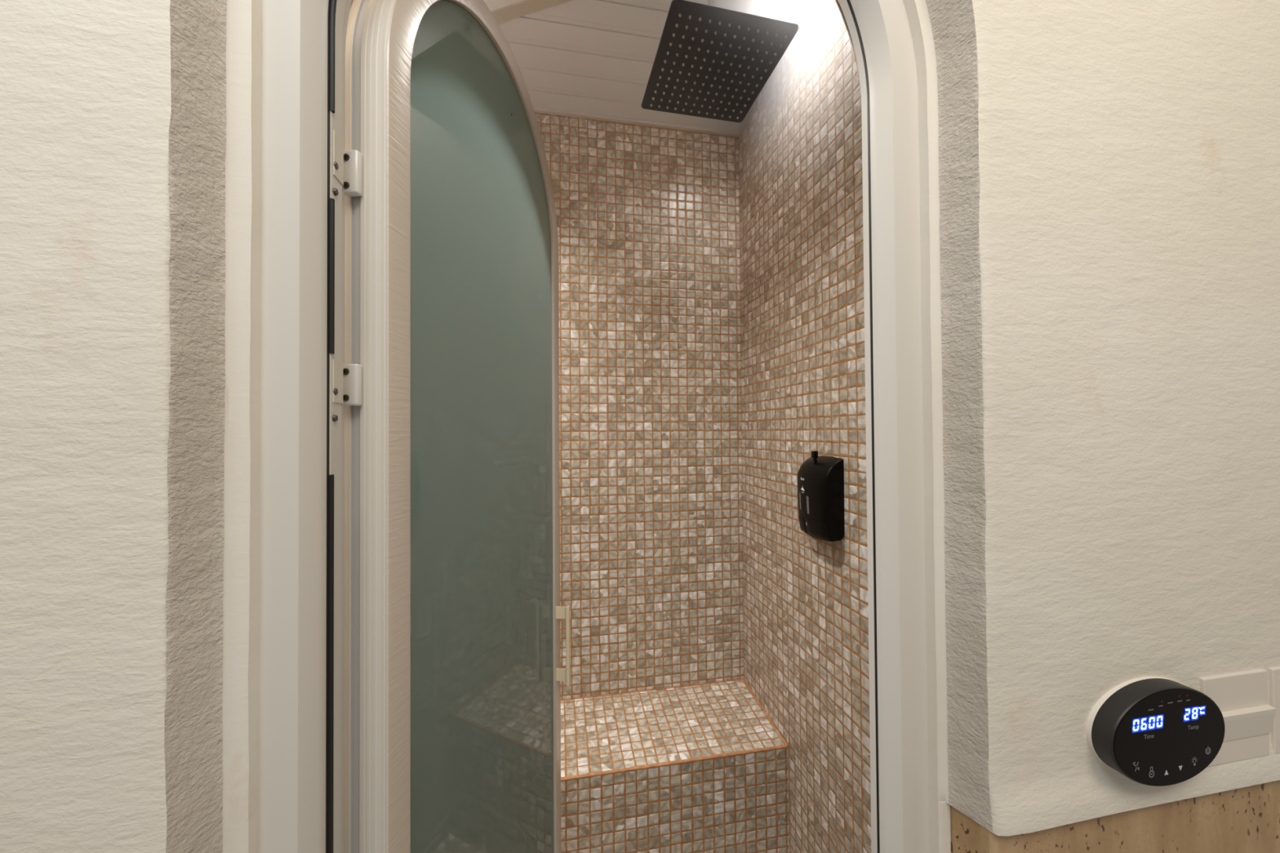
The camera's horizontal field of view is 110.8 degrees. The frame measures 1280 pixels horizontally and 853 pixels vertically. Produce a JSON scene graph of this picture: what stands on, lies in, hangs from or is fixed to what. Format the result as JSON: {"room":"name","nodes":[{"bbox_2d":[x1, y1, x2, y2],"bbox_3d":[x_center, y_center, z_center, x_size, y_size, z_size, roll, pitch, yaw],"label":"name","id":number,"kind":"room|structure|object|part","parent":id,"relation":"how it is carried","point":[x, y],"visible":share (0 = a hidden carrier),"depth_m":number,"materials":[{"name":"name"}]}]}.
{"room":"spa","nodes":[
{"label":"spa","id":0,"kind":"room"},
{"bbox_2d":[352,0,801,131],"bbox_3d":[-0.118,-1.163,0.983,1.190,0.147,1.118,0,-1,-10],"label":"ceiling","id":1,"kind":"structure","parent":0,"point":[589,56],"depth_m":1.30,"materials":[{"name":"white"}]},
{"bbox_2d":[491,0,571,23],"bbox_3d":[-0.288,-1.123,1.174,1.000,0.070,0.029,-1,-1,14],"label":"trim","id":2,"kind":"structure","parent":1,"relation":"attached to","point":[524,7],"depth_m":1.18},
{"bbox_2d":[533,106,740,137],"bbox_3d":[-0.217,-1.078,1.525,1.190,0.010,0.014,0,-1,-10],"label":"trim","id":3,"kind":"structure","parent":1,"relation":"attached to","point":[537,109],"depth_m":1.56,"materials":[{"name":"grey"}]},
{"bbox_2d":[641,0,798,122],"bbox_3d":[0.179,-1.017,1.105,0.305,0.269,0.321,0,-1,-10],"label":"shower head","id":4,"kind":"object","parent":1,"relation":"hanging from","point":[711,61],"visible":1,"depth_m":1.07},
{"bbox_3d":[0.180,-1.027,1.106,0.021,0.240,0.021,0,-1,-10],"label":"arm","id":5,"kind":"part","parent":4,"relation":"part of","materials":[{"name":"silver metal"}]},
{"bbox_2d":[534,112,743,699],"bbox_3d":[-0.210,0.111,1.517,1.190,2.440,0.001,0,-1,-10],"label":"wall","id":6,"kind":"structure","parent":0,"point":[647,217],"depth_m":1.56,"materials":[{"name":"tile"}]},
{"bbox_2d":[0,0,1279,852],"bbox_3d":[-0.006,-0.832,0.393,3.400,2.440,0.055,0,-1,-10],"label":"wall","id":7,"kind":"structure","parent":0,"point":[1100,180],"depth_m":0.43,"materials":[{"name":"beige paint"}]},
{"bbox_2d":[928,795,951,852],"bbox_3d":[0.313,0.849,0.451,0.016,0.929,0.011,0,-1,-10],"label":"trim","id":8,"kind":"structure","parent":7,"relation":"attached to","point":[940,833],"depth_m":0.45,"materials":[{"name":"paint"}]},
{"bbox_2d":[950,780,1279,852],"bbox_3d":[1.001,0.847,0.556,1.374,0.928,0.040,0,-1,-10],"label":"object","id":9,"kind":"structure","parent":7,"relation":"attached to","point":[1246,820],"depth_m":0.46,"materials":[{"name":"wood"}]},
{"bbox_2d":[1085,676,1225,786],"bbox_3d":[0.519,0.305,0.443,0.147,0.096,0.023,0,-1,-10],"label":"controller","id":10,"kind":"object","parent":7,"relation":"attached to","point":[1152,731],"visible":1,"depth_m":0.43,"materials":[{"name":"black plastic"}]},
{"bbox_2d":[1199,668,1275,766],"bbox_3d":[0.639,0.312,0.472,0.092,0.092,0.013,0,-1,-10],"label":"wall switch","id":11,"kind":"object","parent":7,"relation":"attached to","point":[1241,697],"visible":0.76,"depth_m":0.47,"materials":[{"name":"beige plastic"}]},
{"bbox_2d":[1268,666,1279,754],"bbox_3d":[0.734,0.311,0.491,0.086,0.092,0.010,0,-1,-10],"label":"wall switch","id":12,"kind":"object","parent":7,"relation":"attached to","point":[1273,673],"visible":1,"depth_m":0.48,"materials":[{"name":"beige plastic"}]},
{"bbox_2d":[738,0,871,852],"bbox_3d":[0.472,0.016,1.091,0.001,2.610,1.086,0,-1,-10],"label":"wall","id":13,"kind":"structure","parent":0,"point":[806,611],"depth_m":1.19,"materials":[{"name":"tile"}]},
{"bbox_2d":[736,0,808,133],"bbox_3d":[0.459,-1.160,1.098,0.014,0.149,1.072,0,-1,-10],"label":"trim","id":14,"kind":"structure","parent":13,"relation":"attached to","point":[803,2],"depth_m":1.44,"materials":[{"name":"grey"}]},
{"bbox_2d":[797,450,844,542],"bbox_3d":[0.442,0.169,1.100,0.056,0.216,0.130,0,-1,-10],"label":"soap dispenser","id":15,"kind":"object","parent":13,"relation":"attached to","point":[820,478],"visible":1,"depth_m":1.05,"materials":[{"name":"black plastic"}]},
{"bbox_2d":[835,0,860,84],"bbox_3d":[-0.011,0.182,0.445,1.200,2.267,0.006,0,-1,-10],"label":"wall","id":16,"kind":"structure","parent":0,"point":[836,1],"depth_m":0.50,"materials":[{"name":"paint"}]},
{"bbox_2d":[332,0,570,852],"bbox_3d":[-0.212,0.357,0.641,0.078,1.901,0.533,0,-1,8],"label":"door","id":17,"kind":"structure","parent":16,"relation":"in","point":[453,673],"depth_m":0.52,"materials":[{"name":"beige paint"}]},
{"bbox_3d":[-0.207,0.354,0.658,0.006,1.831,0.435,0,-1,8],"label":"glass pane","id":18,"kind":"part","parent":17,"relation":"part of","materials":[{"name":"green glass"}]},
{"bbox_3d":[-0.142,0.432,0.870,0.007,0.157,0.011,0,-1,8],"label":"handle","id":19,"kind":"part","parent":17,"relation":"part of","materials":[{"name":"beige"}]},
{"bbox_2d":[258,0,928,852],"bbox_3d":[-0.008,0.321,0.430,0.645,1.990,0.058,0,-1,-10],"label":"trim","id":20,"kind":"structure","parent":16,"relation":"attached to","point":[302,593],"depth_m":0.38,"materials":[{"name":"beige paint"}]},
{"label":"floor","id":21,"kind":"structure","parent":0,"visible":0},
{"bbox_2d":[560,679,789,852],"bbox_3d":[-0.175,1.125,1.347,1.188,0.406,0.316,0,-1,-10],"label":"tiled bench","id":22,"kind":"object","parent":21,"relation":"on","point":[703,767],"visible":0.51,"depth_m":1.27,"materials":[{"name":"tile"}]},
{"bbox_3d":[-0.176,0.936,1.352,1.188,0.022,0.312,0,-1,-10],"label":"seat","id":23,"kind":"part","parent":22,"relation":"part of","materials":[{"name":"tile"}]},
{"bbox_3d":[-0.146,1.138,1.192,1.188,0.377,0.001,0,-1,-10],"label":"panel","id":24,"kind":"part","parent":22,"relation":"part of","materials":[{"name":"beige tile"}]}
]}

